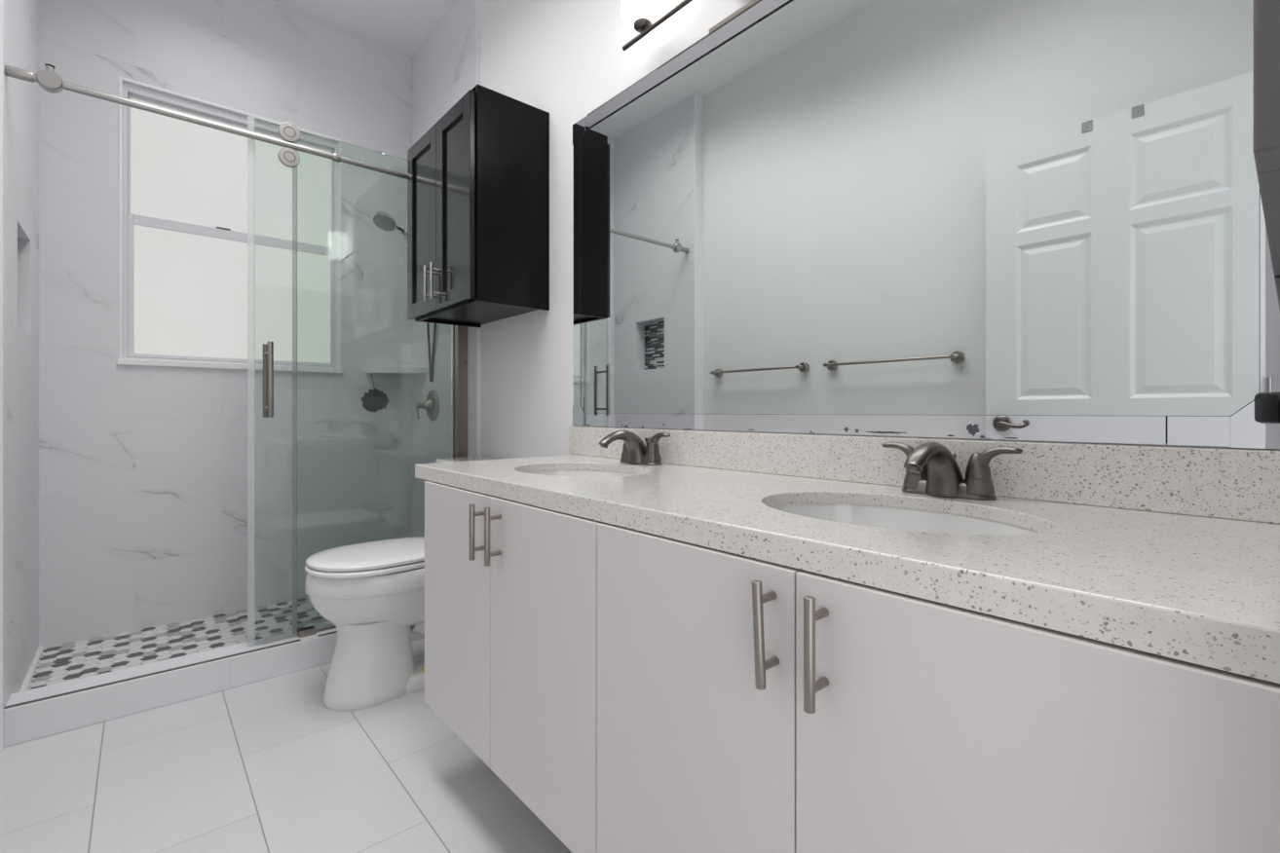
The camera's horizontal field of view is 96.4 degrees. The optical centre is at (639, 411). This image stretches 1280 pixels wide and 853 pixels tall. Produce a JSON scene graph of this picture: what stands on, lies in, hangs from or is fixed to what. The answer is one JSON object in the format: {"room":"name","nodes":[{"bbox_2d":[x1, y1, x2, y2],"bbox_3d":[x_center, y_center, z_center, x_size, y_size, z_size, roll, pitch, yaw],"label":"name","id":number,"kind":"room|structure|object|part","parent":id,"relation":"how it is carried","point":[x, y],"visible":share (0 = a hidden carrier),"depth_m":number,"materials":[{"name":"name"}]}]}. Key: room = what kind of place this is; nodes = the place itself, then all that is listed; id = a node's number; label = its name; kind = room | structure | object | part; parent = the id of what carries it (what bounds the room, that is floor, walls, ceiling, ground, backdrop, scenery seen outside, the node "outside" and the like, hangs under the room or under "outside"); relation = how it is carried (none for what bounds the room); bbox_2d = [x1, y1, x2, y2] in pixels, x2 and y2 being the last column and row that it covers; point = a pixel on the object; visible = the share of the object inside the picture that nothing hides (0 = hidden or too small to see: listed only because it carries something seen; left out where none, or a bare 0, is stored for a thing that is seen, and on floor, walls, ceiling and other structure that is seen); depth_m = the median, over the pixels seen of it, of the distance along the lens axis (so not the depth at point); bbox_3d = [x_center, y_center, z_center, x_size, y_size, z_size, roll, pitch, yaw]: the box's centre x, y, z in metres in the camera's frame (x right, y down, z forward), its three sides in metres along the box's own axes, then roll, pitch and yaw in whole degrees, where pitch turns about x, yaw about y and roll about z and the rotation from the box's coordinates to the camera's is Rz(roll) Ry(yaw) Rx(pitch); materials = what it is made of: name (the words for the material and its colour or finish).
{"room":"bathroom","nodes":[
{"label":"bathroom","id":0,"kind":"room"},
{"bbox_2d":[3,0,38,709],"bbox_3d":[-2.251,-0.505,1.999,0.154,2.990,0.999,0,0,-41],"label":"tiled wall","id":1,"kind":"structure","parent":0,"point":[20,17],"depth_m":1.95,"materials":[{"name":"tile"}]},
{"bbox_2d":[0,0,3,752],"bbox_3d":[-1.887,-0.505,1.645,0.077,2.990,0.013,0,0,-41],"label":"trim","id":2,"kind":"structure","parent":1,"relation":"attached to","point":[1,1],"depth_m":1.66,"materials":[{"name":"white tile"}]},
{"bbox_2d":[20,646,43,691],"bbox_3d":[-2.169,0.940,2.034,0.014,0.008,0.653,0,0,-41],"label":"trim","id":3,"kind":"structure","parent":1,"relation":"attached to","point":[27,680],"depth_m":2.08,"materials":[{"name":"white tile"}]},
{"bbox_2d":[4,63,407,179],"bbox_3d":[-1.347,-1.035,2.195,1.465,0.078,0.038,0,0,-41],"label":"shower rail","id":4,"kind":"object","parent":1,"relation":"attached to","point":[50,81],"visible":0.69,"depth_m":1.94,"materials":[{"name":"grey metal"}]},
{"bbox_2d":[254,116,451,642],"bbox_3d":[-1.163,-0.121,2.383,0.782,1.970,0.132,0,0,-41],"label":"sliding shower door","id":5,"kind":"structure","parent":4,"relation":"hanging from","point":[288,157],"depth_m":2.18,"materials":[{"name":"clear glass"}]},
{"bbox_2d":[38,0,412,647],"bbox_3d":[-1.915,-0.505,2.821,1.740,2.990,0.200,0,0,-41],"label":"wall","id":6,"kind":"structure","parent":0,"point":[146,473],"depth_m":2.60,"materials":[{"name":"tile"}]},
{"bbox_2d":[116,75,342,374],"bbox_3d":[-1.907,-0.811,2.734,0.870,1.223,0.091,0,0,-41],"label":"window","id":7,"kind":"structure","parent":6,"relation":"in","point":[186,189],"depth_m":2.68,"materials":[{"name":"white glass"}]},
{"bbox_3d":[-1.920,-1.098,2.749,0.805,0.560,0.022,0,0,-41],"label":"sash","id":8,"kind":"part","parent":7,"relation":"part of","materials":[{"name":"white glass"}]},
{"bbox_3d":[-1.920,-1.102,2.749,0.795,0.538,0.006,0,0,-41],"label":"pane","id":9,"kind":"part","parent":7,"relation":"part of","materials":[{"name":"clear glass"}]},
{"bbox_3d":[-1.903,-0.546,2.729,0.805,0.618,0.022,0,0,-41],"label":"sash","id":10,"kind":"part","parent":7,"relation":"part of","materials":[{"name":"white glass"}]},
{"bbox_3d":[-1.903,-0.538,2.729,0.785,0.588,0.006,0,0,-41],"label":"pane","id":11,"kind":"part","parent":7,"relation":"part of","materials":[{"name":"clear glass"}]},
{"bbox_2d":[264,0,412,58],"bbox_3d":[-1.839,-1.997,2.752,1.464,0.006,0.005,0,0,-41],"label":"trim","id":12,"kind":"structure","parent":6,"relation":"attached to","point":[265,0],"depth_m":2.98,"materials":[{"name":"white tile"}]},
{"bbox_2d":[0,638,572,852],"bbox_3d":[-0.564,1.040,1.256,2.020,0.100,4.435,0,0,-41],"label":"floor","id":13,"kind":"structure","parent":0,"point":[261,767],"depth_m":1.52,"materials":[{"name":"tile"}]},
{"bbox_2d":[26,598,332,690],"bbox_3d":[-1.625,0.965,2.508,1.458,0.051,0.653,0,0,-41],"label":"floor","id":14,"kind":"structure","parent":13,"relation":"on","point":[97,656],"depth_m":2.34,"materials":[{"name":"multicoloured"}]},
{"bbox_2d":[3,623,424,747],"bbox_3d":[-1.367,0.934,2.212,1.458,0.112,0.132,0,0,-41],"label":"shower curb","id":15,"kind":"object","parent":13,"relation":"on","point":[25,723],"visible":0.56,"depth_m":1.93,"materials":[{"name":"stone"}]},
{"bbox_2d":[4,631,337,709],"bbox_3d":[-1.348,0.875,2.153,1.406,0.005,0.007,0,0,-41],"label":"threshold strip","id":16,"kind":"object","parent":15,"relation":"on","point":[265,648],"visible":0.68,"depth_m":1.91,"materials":[{"name":"silver metal"}]},
{"bbox_2d":[297,625,316,638],"bbox_3d":[-1.310,0.865,2.251,0.058,0.026,0.035,0,0,-41],"label":"guide","id":17,"kind":"object","parent":15,"relation":"on","point":[310,630],"visible":1,"depth_m":2.24,"materials":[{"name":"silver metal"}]},
{"bbox_2d":[296,128,467,633],"bbox_3d":[-1.090,-0.121,2.466,0.704,1.998,0.064,0,0,-41],"label":"glass panel","id":18,"kind":"object","parent":15,"relation":"on","point":[460,333],"visible":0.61,"depth_m":2.66,"materials":[{"name":"clear glass"}]},
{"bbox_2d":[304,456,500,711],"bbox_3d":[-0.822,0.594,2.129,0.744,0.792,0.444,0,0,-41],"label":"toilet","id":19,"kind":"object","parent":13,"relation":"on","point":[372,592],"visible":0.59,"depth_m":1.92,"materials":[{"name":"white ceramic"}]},
{"bbox_3d":[-0.929,0.525,2.036,0.455,0.017,0.372,0,0,-41],"label":"seat","id":20,"kind":"part","parent":19,"relation":"part of","materials":[{"name":"white plastic"}]},
{"bbox_3d":[-0.883,0.651,2.076,0.582,0.227,0.376,0,0,-41],"label":"bowl","id":21,"kind":"part","parent":19,"relation":"part of","materials":[{"name":"white ceramic"}]},
{"bbox_3d":[-0.922,0.500,2.042,0.467,0.026,0.368,0,0,-41],"label":"lid","id":22,"kind":"part","parent":19,"relation":"part of","materials":[{"name":"white plastic"}]},
{"bbox_3d":[-0.626,0.216,2.300,0.226,0.037,0.444,0,0,-41],"label":"tank lid","id":23,"kind":"part","parent":19,"relation":"part of","materials":[{"name":"white ceramic"}]},
{"bbox_2d":[268,0,455,57],"bbox_3d":[-0.844,-2.050,1.576,2.020,0.100,3.685,0,0,-41],"label":"ceiling","id":24,"kind":"structure","parent":0,"point":[402,26],"depth_m":2.89,"materials":[{"name":"paint"}]},
{"bbox_2d":[412,0,476,537],"bbox_3d":[-1.034,-0.505,3.037,0.128,2.990,1.033,0,0,-41],"label":"tiled wall","id":25,"kind":"structure","parent":0,"point":[444,65],"depth_m":2.95,"materials":[{"name":"tile"}]},
{"bbox_2d":[365,367,426,375],"bbox_3d":[-1.310,-0.222,3.067,0.246,0.029,0.222,0,0,-41],"label":"corner shelf","id":26,"kind":"object","parent":25,"relation":"attached to","point":[374,370],"visible":1,"depth_m":3.05,"materials":[{"name":"white stone"}]},
{"bbox_2d":[360,373,389,413],"bbox_3d":[-1.389,-0.100,2.999,0.132,0.210,0.119,0,0,-41],"label":"sponge","id":27,"kind":"object","parent":26,"relation":"hanging from","point":[375,399],"visible":1,"depth_m":2.97,"materials":[{"name":"black"}]},
{"bbox_2d":[372,211,436,382],"bbox_3d":[-1.182,-0.600,2.876,0.305,0.891,0.113,0,0,-41],"label":"shower","id":28,"kind":"object","parent":25,"relation":"attached to","point":[385,221],"visible":0.67,"depth_m":2.85,"materials":[{"name":"silver metal"}]},
{"bbox_2d":[415,390,439,420],"bbox_3d":[-1.117,-0.032,2.966,0.089,0.162,0.162,0,0,-41],"label":"shower valve","id":29,"kind":"object","parent":25,"relation":"attached to","point":[432,405],"visible":1,"depth_m":2.96,"materials":[{"name":"silver metal"}]},
{"bbox_3d":[-1.142,0.001,2.943,0.020,0.080,0.021,0,0,-20],"label":"lever","id":30,"kind":"part","parent":29,"relation":"part of","materials":[{"name":"silver metal"}]},
{"bbox_3d":[-1.089,-0.032,2.991,0.015,0.162,0.162,0,0,-41],"label":"plate","id":31,"kind":"part","parent":29,"relation":"part of","materials":[{"name":"silver metal"}]},
{"bbox_2d":[476,0,480,456],"bbox_3d":[-0.737,-0.505,2.603,0.014,2.990,0.017,0,0,-41],"label":"trim","id":32,"kind":"structure","parent":25,"relation":"attached to","point":[477,1],"depth_m":2.60,"materials":[{"name":"white paint"}]},
{"bbox_2d":[480,0,1279,458],"bbox_3d":[0.147,-0.505,1.688,0.120,2.990,2.552,0,0,-41],"label":"wall","id":33,"kind":"structure","parent":0,"point":[564,59],"depth_m":2.13,"materials":[{"name":"paint"}]},
{"bbox_2d":[407,84,549,327],"bbox_3d":[-0.676,-0.754,2.277,0.346,0.745,0.622,0,0,-41],"label":"upper cabinet","id":34,"kind":"object","parent":33,"relation":"attached to","point":[478,178],"visible":1,"depth_m":2.09,"materials":[{"name":"black paint"}]},
{"bbox_3d":[-0.874,-0.748,2.310,0.020,0.715,0.312,0,0,-41],"label":"door","id":35,"kind":"part","parent":34,"relation":"part of","materials":[{"name":"black paint"}]},
{"bbox_3d":[-0.813,-0.490,2.197,0.036,0.137,0.012,0,0,-41],"label":"handle","id":36,"kind":"part","parent":34,"relation":"part of","materials":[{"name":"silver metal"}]},
{"bbox_3d":[-0.772,-0.490,2.150,0.036,0.137,0.012,0,0,-41],"label":"handle","id":37,"kind":"part","parent":34,"relation":"part of","materials":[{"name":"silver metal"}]},
{"bbox_3d":[-0.673,-0.748,2.079,0.020,0.715,0.294,0,0,-41],"label":"door","id":38,"kind":"part","parent":34,"relation":"part of","materials":[{"name":"black paint"}]},
{"bbox_2d":[424,481,603,852],"bbox_3d":[-0.131,0.491,1.448,0.612,0.606,0.784,0,0,-41],"label":"vanity cabinet","id":39,"kind":"object","parent":33,"relation":"attached to","point":[510,586],"visible":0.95,"depth_m":1.17,"materials":[{"name":"grey wood"}]},
{"bbox_3d":[-0.455,0.492,1.426,0.019,0.603,0.390,0,0,-41],"label":"door","id":40,"kind":"part","parent":39,"relation":"part of","materials":[{"name":"white laminate"}]},
{"bbox_3d":[-0.363,0.267,1.277,0.038,0.124,0.012,0,0,-41],"label":"handle","id":41,"kind":"part","parent":39,"relation":"part of","materials":[{"name":"silver metal"}]},
{"bbox_3d":[-0.315,0.265,1.222,0.038,0.124,0.012,0,0,-41],"label":"handle","id":42,"kind":"part","parent":39,"relation":"part of","materials":[{"name":"silver metal"}]},
{"bbox_3d":[-0.197,0.492,1.130,0.019,0.603,0.390,0,0,-41],"label":"door","id":43,"kind":"part","parent":39,"relation":"part of","materials":[{"name":"white laminate"}]},
{"bbox_2d":[621,0,692,50],"bbox_3d":[0.243,-1.170,1.380,0.139,0.258,0.871,0,0,-41],"label":"vanity light","id":44,"kind":"object","parent":33,"relation":"attached to","point":[643,18],"visible":1,"depth_m":1.60,"materials":[{"name":"silver metal"}]},
{"bbox_3d":[0.008,-1.204,1.639,0.124,0.190,0.124,0,0,-41],"label":"lamp shade","id":45,"kind":"part","parent":44,"relation":"part of","materials":[{"name":"white glass"}]},
{"bbox_2d":[568,426,1279,524],"bbox_3d":[0.316,0.101,1.388,0.019,0.097,1.702,0,0,-41],"label":"backsplash","id":46,"kind":"structure","parent":33,"relation":"attached to","point":[1235,484],"depth_m":0.95,"materials":[{"name":"stone"}]},
{"bbox_2d":[572,0,1279,449],"bbox_3d":[0.321,-0.490,1.390,0.008,1.080,1.700,0,0,-41],"label":"wall mirror","id":47,"kind":"object","parent":33,"relation":"attached to","point":[1038,220],"visible":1,"depth_m":1.09,"materials":[{"name":"clear glass"}]},
{"bbox_3d":[-0.212,0.015,2.004,0.006,0.072,0.074,0,0,-41],"label":"corner plate","id":48,"kind":"part","parent":47,"relation":"part of","materials":[{"name":"white mirror"}]},
{"bbox_3d":[-0.212,-0.981,2.004,0.006,0.072,0.074,0,0,-41],"label":"corner plate","id":49,"kind":"part","parent":47,"relation":"part of","materials":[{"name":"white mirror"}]},
{"bbox_2d":[865,431,907,433],"bbox_3d":[0.506,0.043,1.177,0.001,0.005,0.093,0,0,-41],"label":"stain","id":50,"kind":"object","parent":47,"relation":"attached to","point":[866,432],"depth_m":1.18,"materials":[{"name":"grey"}]},
{"bbox_2d":[966,423,978,436],"bbox_3d":[0.613,0.033,1.054,0.001,0.023,0.022,0,0,-41],"label":"stain","id":51,"kind":"object","parent":47,"relation":"attached to","point":[972,430],"depth_m":1.05,"materials":[{"name":"grey"}]},
{"bbox_3d":[0.856,0.015,0.778,0.006,0.072,0.074,0,0,-41],"label":"corner plate","id":52,"kind":"part","parent":47,"relation":"part of","materials":[{"name":"silver metal"}]},
{"bbox_2d":[597,523,1279,852],"bbox_3d":[0.386,0.491,0.855,0.612,0.606,0.787,0,0,-41],"label":"vanity cabinet","id":53,"kind":"object","parent":33,"relation":"attached to","point":[745,704],"visible":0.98,"depth_m":0.60,"materials":[{"name":"grey wood"}]},
{"bbox_3d":[0.061,0.492,0.834,0.019,0.603,0.391,0,0,-41],"label":"door","id":54,"kind":"part","parent":53,"relation":"part of","materials":[{"name":"white laminate"}]},
{"bbox_3d":[0.151,0.265,0.688,0.038,0.126,0.018,0,0,-41],"label":"handle","id":55,"kind":"part","parent":53,"relation":"part of","materials":[{"name":"silver metal"}]},
{"bbox_3d":[0.196,0.267,0.636,0.038,0.125,0.012,0,0,-41],"label":"handle","id":56,"kind":"part","parent":53,"relation":"part of","materials":[{"name":"silver metal"}]},
{"bbox_2d":[414,454,1279,683],"bbox_3d":[0.120,0.169,1.194,0.570,0.037,1.667,0,0,-41],"label":"countertop","id":57,"kind":"structure","parent":53,"relation":"on","point":[1205,591],"depth_m":0.65,"materials":[{"name":"stone"}]},
{"bbox_2d":[526,469,639,477],"bbox_3d":[-0.154,0.246,1.504,0.335,0.150,0.443,0,0,-41],"label":"sink","id":58,"kind":"object","parent":57,"relation":"in","point":[554,472],"visible":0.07,"depth_m":1.68,"materials":[{"name":"white ceramic"}]},
{"bbox_2d":[599,430,670,465],"bbox_3d":[-0.003,0.101,1.638,0.193,0.098,0.197,0,0,12],"label":"faucet","id":59,"kind":"object","parent":57,"relation":"on","point":[635,451],"visible":1,"depth_m":1.61,"materials":[{"name":"silver metal"}]},
{"bbox_3d":[-0.043,0.100,1.621,0.174,0.096,0.066,0,0,-41],"label":"spout","id":60,"kind":"part","parent":59,"relation":"part of","materials":[{"name":"silver metal"}]},
{"bbox_3d":[-0.032,0.105,1.698,0.051,0.070,0.051,0,0,-41],"label":"handle","id":61,"kind":"part","parent":59,"relation":"part of","materials":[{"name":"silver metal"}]},
{"bbox_3d":[0.035,0.105,1.621,0.051,0.070,0.051,0,0,-41],"label":"handle","id":62,"kind":"part","parent":59,"relation":"part of","materials":[{"name":"silver metal"}]},
{"bbox_3d":[0.052,0.086,1.602,0.030,0.055,0.082,0,0,-41],"label":"lever","id":63,"kind":"part","parent":59,"relation":"part of","materials":[{"name":"silver metal"}]},
{"bbox_2d":[770,502,1040,535],"bbox_3d":[0.385,0.246,0.885,0.335,0.150,0.443,0,0,-41],"label":"sink","id":64,"kind":"object","parent":57,"relation":"in","point":[868,515],"visible":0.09,"depth_m":1.02,"materials":[{"name":"white ceramic"}]},
{"bbox_2d":[881,442,1022,500],"bbox_3d":[0.547,0.101,1.007,0.193,0.098,0.197,0,0,12],"label":"faucet","id":65,"kind":"object","parent":57,"relation":"on","point":[931,469],"visible":1,"depth_m":0.98,"materials":[{"name":"silver metal"}]},
{"bbox_3d":[0.502,0.086,1.086,0.030,0.055,0.082,0,0,-41],"label":"lever","id":66,"kind":"part","parent":65,"relation":"part of","materials":[{"name":"silver metal"}]},
{"bbox_3d":[0.518,0.105,1.067,0.051,0.070,0.051,0,0,-41],"label":"handle","id":67,"kind":"part","parent":65,"relation":"part of","materials":[{"name":"silver metal"}]},
{"bbox_3d":[0.507,0.100,0.990,0.174,0.096,0.066,0,0,-41],"label":"spout","id":68,"kind":"part","parent":65,"relation":"part of","materials":[{"name":"silver metal"}]},
{"bbox_3d":[0.585,0.105,0.990,0.051,0.070,0.051,0,0,-41],"label":"handle","id":69,"kind":"part","parent":65,"relation":"part of","materials":[{"name":"silver metal"}]},
{"bbox_3d":[0.602,0.086,0.971,0.030,0.055,0.082,0,0,-41],"label":"lever","id":70,"kind":"part","parent":65,"relation":"part of","materials":[{"name":"silver metal"}]},
{"bbox_3d":[0.320,0.492,0.537,0.019,0.603,0.391,0,0,-41],"label":"door","id":71,"kind":"part","parent":53,"relation":"part of","materials":[{"name":"white laminate"}]},
{"bbox_3d":[0.357,-0.505,0.223,1.730,2.990,0.097,0,0,-41],"label":"wall","id":72,"kind":"structure","parent":0,"visible":0},
{"bbox_2d":[1253,0,1279,275],"bbox_3d":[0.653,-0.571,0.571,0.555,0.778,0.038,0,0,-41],"label":"wall cabinet","id":73,"kind":"object","parent":72,"relation":"attached to","point":[1266,13],"visible":1,"depth_m":0.40,"materials":[{"name":"grey"}]}
]}

